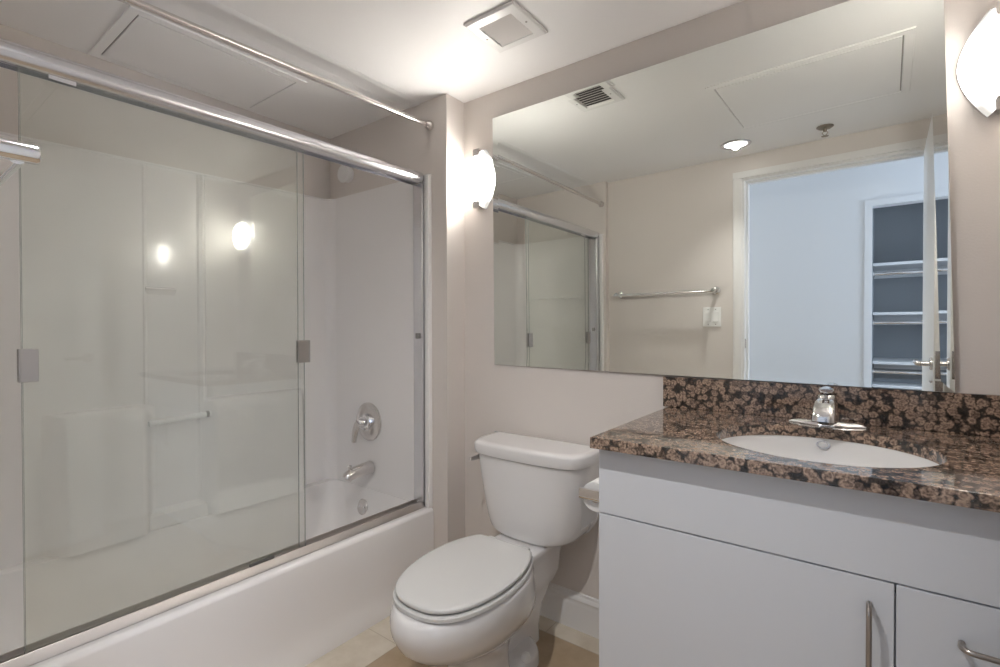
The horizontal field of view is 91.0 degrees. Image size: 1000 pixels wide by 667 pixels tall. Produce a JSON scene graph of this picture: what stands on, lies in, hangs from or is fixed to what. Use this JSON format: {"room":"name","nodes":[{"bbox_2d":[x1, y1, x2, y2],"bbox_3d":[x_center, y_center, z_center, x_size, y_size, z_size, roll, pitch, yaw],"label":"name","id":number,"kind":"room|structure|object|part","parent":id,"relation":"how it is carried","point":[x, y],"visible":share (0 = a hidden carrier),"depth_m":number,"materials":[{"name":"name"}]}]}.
{"room":"bathroom","nodes":[
{"label":"bathroom","id":0,"kind":"room"},
{"bbox_2d":[0,24,329,198],"bbox_3d":[-1.458,0.052,2.156,0.100,2.259,1.569,0,1,37],"label":"wall","id":1,"kind":"structure","parent":0,"point":[49,111],"depth_m":2.03,"materials":[{"name":"paint"}]},
{"bbox_2d":[0,0,743,138],"bbox_3d":[-0.264,-1.111,1.309,3.015,0.080,1.910,0,1,37],"label":"ceiling","id":2,"kind":"structure","parent":0,"point":[421,50],"depth_m":1.78,"materials":[{"name":"paint"}]},
{"bbox_2d":[88,5,306,111],"bbox_3d":[-1.202,-1.073,1.994,0.467,0.006,0.633,0,1,37],"label":"access panel","id":3,"kind":"object","parent":2,"relation":"attached to","point":[139,40],"visible":0.98,"depth_m":1.93,"materials":[{"name":"paint"}]},
{"bbox_2d":[463,0,547,52],"bbox_3d":[0.021,-1.069,1.727,0.212,0.014,0.212,0,1,37],"label":"ceiling vent","id":4,"kind":"object","parent":2,"relation":"in","point":[508,25],"visible":1,"depth_m":1.71,"materials":[{"name":"white paint"}]},
{"bbox_2d":[330,93,464,548],"bbox_3d":[-0.566,0.046,2.606,0.985,2.259,0.221,0,1,37],"label":"wall","id":5,"kind":"structure","parent":0,"point":[396,139],"depth_m":2.27,"materials":[{"name":"paint"}]},
{"bbox_2d":[118,0,433,130],"bbox_3d":[-0.779,-0.930,1.665,0.044,0.086,1.518,0,1,37],"label":"curtain rod","id":6,"kind":"object","parent":5,"relation":"attached to","point":[429,125],"visible":1,"depth_m":1.63,"materials":[{"name":"silver metal"}]},
{"bbox_3d":[-0.901,-0.923,1.505,0.024,0.054,1.103,0,1,37],"label":"rod","id":7,"kind":"part","parent":6,"relation":"part of","materials":[{"name":"silver metal"}]},
{"bbox_3d":[-0.450,-0.950,2.098,0.020,0.031,0.408,0,1,37],"label":"rod","id":8,"kind":"part","parent":6,"relation":"part of","materials":[{"name":"silver metal"}]},
{"bbox_2d":[177,0,420,108],"bbox_3d":[-0.885,-1.072,1.713,0.108,0.006,1.569,0,1,37],"label":"trim","id":9,"kind":"structure","parent":5,"relation":"attached to","point":[215,9],"depth_m":1.84,"materials":[{"name":"paint"}]},
{"bbox_2d":[337,165,353,182],"bbox_3d":[-0.824,-0.849,2.622,0.094,0.094,0.045,0,1,37],"label":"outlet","id":10,"kind":"object","parent":5,"relation":"attached to","point":[345,174],"visible":0.93,"depth_m":2.60,"materials":[{"name":"white plastic"}]},
{"bbox_2d":[305,615,598,666],"bbox_3d":[-0.260,1.218,1.332,3.015,0.060,1.910,0,1,37],"label":"floor","id":11,"kind":"structure","parent":0,"point":[558,644],"depth_m":1.84,"materials":[{"name":"beige tile"}]},
{"bbox_2d":[0,478,433,666],"bbox_3d":[-1.078,0.997,1.909,0.810,0.372,1.522,0,1,37],"label":"bathtub","id":12,"kind":"object","parent":11,"relation":"on","point":[293,613],"visible":0.83,"depth_m":1.83,"materials":[{"name":"white ceramic"}]},
{"bbox_2d":[0,38,424,666],"bbox_3d":[-0.821,0.035,1.698,0.062,1.554,1.490,0,1,37],"label":"shower door","id":13,"kind":"structure","parent":12,"relation":"on","point":[15,57],"depth_m":1.58,"materials":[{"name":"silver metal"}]},
{"bbox_3d":[-1.169,0.079,1.218,0.021,0.082,0.037,0,1,37],"label":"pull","id":14,"kind":"part","parent":13,"relation":"part of","materials":[{"name":"grey"}]},
{"bbox_3d":[-0.822,-0.699,1.691,0.062,0.086,1.490,0,1,37],"label":"header rail","id":15,"kind":"part","parent":13,"relation":"part of","materials":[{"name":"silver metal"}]},
{"bbox_3d":[-0.725,0.066,1.809,0.021,0.082,0.045,0,1,37],"label":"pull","id":16,"kind":"part","parent":13,"relation":"part of","materials":[{"name":"grey"}]},
{"bbox_2d":[0,131,432,568],"bbox_3d":[-1.087,0.039,1.905,0.792,1.542,1.522,0,1,37],"label":"shower surround","id":17,"kind":"object","parent":12,"relation":"on","point":[159,308],"visible":0.98,"depth_m":2.14,"materials":[{"name":"white plastic"}]},
{"bbox_2d":[342,461,374,481],"bbox_3d":[-0.717,0.693,2.469,0.068,0.082,0.165,0,1,37],"label":"tub spout","id":18,"kind":"object","parent":17,"relation":"attached to","point":[366,468],"visible":1,"depth_m":2.45,"materials":[{"name":"silver metal"}]},
{"bbox_2d":[351,402,381,442],"bbox_3d":[-0.703,0.456,2.506,0.196,0.198,0.088,0,1,37],"label":"shower valve","id":19,"kind":"object","parent":17,"relation":"attached to","point":[368,422],"visible":1,"depth_m":2.50,"materials":[{"name":"silver metal"}]},
{"bbox_3d":[-0.724,0.496,2.497,0.057,0.116,0.040,0,1,24],"label":"lever","id":20,"kind":"part","parent":19,"relation":"part of","materials":[{"name":"silver metal"}]},
{"bbox_3d":[-0.712,0.900,2.550,0.080,0.079,0.026,0,1,37],"label":"overflow plate","id":21,"kind":"part","parent":12,"relation":"part of","materials":[{"name":"silver metal"}]},
{"bbox_2d":[390,431,598,666],"bbox_3d":[-0.048,0.809,1.700,0.557,0.750,0.820,0,1,37],"label":"toilet","id":22,"kind":"object","parent":11,"relation":"on","point":[474,600],"visible":0.94,"depth_m":1.71,"materials":[{"name":"white ceramic"}]},
{"bbox_3d":[-0.118,0.789,1.596,0.368,0.016,0.503,0,1,37],"label":"seat","id":23,"kind":"part","parent":22,"relation":"part of","materials":[{"name":"white plastic"}]},
{"bbox_3d":[-0.118,0.768,1.597,0.356,0.016,0.492,0,1,37],"label":"seat lid","id":24,"kind":"part","parent":22,"relation":"part of","materials":[{"name":"white plastic"}]},
{"bbox_3d":[-0.093,0.515,2.054,0.012,0.026,0.088,0,1,37],"label":"flush lever","id":25,"kind":"part","parent":22,"relation":"part of","materials":[{"name":"silver metal"}]},
{"bbox_3d":[0.128,0.458,1.932,0.557,0.053,0.231,0,1,37],"label":"tank lid","id":26,"kind":"part","parent":22,"relation":"part of","materials":[{"name":"white ceramic"}]},
{"bbox_3d":[0.130,0.639,1.936,0.530,0.307,0.213,0,1,37],"label":"tank","id":27,"kind":"part","parent":22,"relation":"part of","materials":[{"name":"white ceramic"}]},
{"bbox_2d":[599,449,999,666],"bbox_3d":[0.801,0.739,1.200,0.962,0.896,0.602,0,1,37],"label":"vanity cabinet","id":28,"kind":"object","parent":11,"relation":"on","point":[700,566],"visible":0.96,"depth_m":1.02,"materials":[{"name":"white laminate"}]},
{"bbox_2d":[579,486,598,501],"bbox_3d":[0.304,0.461,1.415,0.104,0.070,0.133,0,1,37],"label":"toilet paper holder","id":29,"kind":"object","parent":28,"relation":"attached to","point":[584,493],"visible":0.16,"depth_m":1.38,"materials":[{"name":"silver metal"}]},
{"bbox_2d":[581,477,599,529],"bbox_3d":[0.296,0.491,1.420,0.086,0.148,0.102,0,1,37],"label":"toilet paper roll","id":30,"kind":"object","parent":29,"relation":"hanging from","point":[590,509],"visible":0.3,"depth_m":1.41,"materials":[{"name":"white paper"}]},
{"bbox_3d":[0.501,0.775,1.104,0.598,0.618,0.018,0,1,37],"label":"door","id":31,"kind":"part","parent":28,"relation":"part of","materials":[{"name":"white laminate"}]},
{"bbox_2d":[590,376,999,512],"bbox_3d":[0.796,0.223,1.209,0.986,0.134,0.619,0,1,37],"label":"countertop","id":32,"kind":"structure","parent":28,"relation":"on","point":[958,432],"depth_m":1.26,"materials":[{"name":"brown stone"}]},
{"bbox_2d":[789,386,865,427],"bbox_3d":[0.895,0.204,1.384,0.164,0.111,0.161,0,1,-24],"label":"faucet","id":33,"kind":"object","parent":32,"relation":"on","point":[825,406],"visible":1,"depth_m":1.35,"materials":[{"name":"silver metal"}]},
{"bbox_3d":[0.889,0.209,1.346,0.053,0.060,0.120,0,1,37],"label":"spout","id":34,"kind":"part","parent":33,"relation":"part of","materials":[{"name":"silver metal"}]},
{"bbox_3d":[0.916,0.160,1.383,0.040,0.023,0.081,0,1,37],"label":"lever","id":35,"kind":"part","parent":33,"relation":"part of","materials":[{"name":"silver metal"}]},
{"bbox_3d":[0.929,0.252,1.400,0.184,0.014,0.062,0,1,37],"label":"plate","id":36,"kind":"part","parent":33,"relation":"part of","materials":[{"name":"silver metal"}]},
{"bbox_2d":[722,435,938,467],"bbox_3d":[0.768,0.371,1.183,0.470,0.159,0.426,0,1,37],"label":"sink","id":37,"kind":"object","parent":32,"relation":"in","point":[821,450],"visible":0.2,"depth_m":1.34,"materials":[{"name":"white ceramic"}]},
{"bbox_3d":[0.694,0.597,0.925,0.010,0.179,0.035,0,1,37],"label":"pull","id":38,"kind":"part","parent":28,"relation":"part of","materials":[{"name":"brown metal"}]},
{"bbox_3d":[0.886,0.569,0.813,0.360,0.202,0.018,0,1,37],"label":"drawer","id":39,"kind":"part","parent":28,"relation":"part of","materials":[{"name":"white laminate"}]},
{"bbox_3d":[0.868,0.541,0.793,0.190,0.010,0.035,0,1,37],"label":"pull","id":40,"kind":"part","parent":28,"relation":"part of","materials":[{"name":"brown metal"}]},
{"bbox_2d":[464,0,999,599],"bbox_3d":[0.675,0.052,1.748,2.030,2.259,0.100,0,1,37],"label":"wall","id":41,"kind":"structure","parent":0,"point":[567,405],"depth_m":1.85,"materials":[{"name":"paint"}]},
{"bbox_2d":[466,148,494,209],"bbox_3d":[-0.105,-0.697,2.215,0.170,0.268,0.078,0,1,37],"label":"wall sconce","id":42,"kind":"object","parent":41,"relation":"attached to","point":[480,179],"visible":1,"depth_m":2.19,"materials":[{"name":"white glass"}]},
{"bbox_2d":[540,582,598,638],"bbox_3d":[0.224,1.108,2.026,0.948,0.144,0.016,0,1,37],"label":"baseboard","id":43,"kind":"structure","parent":41,"relation":"attached to","point":[578,611],"depth_m":1.97,"materials":[{"name":"white paint"}]},
{"bbox_2d":[492,0,954,392],"bbox_3d":[0.576,-0.403,1.736,1.527,1.106,0.030,0,1,37],"label":"wall mirror","id":44,"kind":"object","parent":41,"relation":"attached to","point":[772,203],"visible":1,"depth_m":1.57,"materials":[{"name":"silver mirror"}]},
{"bbox_2d":[663,376,999,436],"bbox_3d":[0.976,0.206,1.448,0.986,0.105,0.020,0,1,37],"label":"backsplash","id":45,"kind":"structure","parent":41,"relation":"attached to","point":[948,412],"depth_m":1.40,"materials":[{"name":"brown stone"}]},
{"bbox_2d":[957,1,999,116],"bbox_3d":[1.240,-0.684,1.204,0.170,0.268,0.078,0,1,37],"label":"wall sconce","id":46,"kind":"object","parent":41,"relation":"attached to","point":[978,68],"visible":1,"depth_m":1.23,"materials":[{"name":"white glass"}]},
{"bbox_3d":[-0.786,0.066,0.623,3.015,2.259,0.165,0,1,37],"label":"wall door","id":47,"kind":"structure","parent":0,"visible":0},
{"bbox_2d":[0,137,40,185],"bbox_3d":[-0.875,-0.226,0.788,0.714,0.048,0.085,0,1,37],"label":"towel bar","id":48,"kind":"object","parent":47,"relation":"attached to","point":[13,153],"visible":1,"depth_m":0.61,"materials":[{"name":"silver metal"}]},
{"bbox_3d":[-0.609,-0.225,0.588,0.048,0.048,0.085,0,1,37],"label":"post","id":49,"kind":"part","parent":48,"relation":"part of","materials":[{"name":"silver metal"}]}
]}

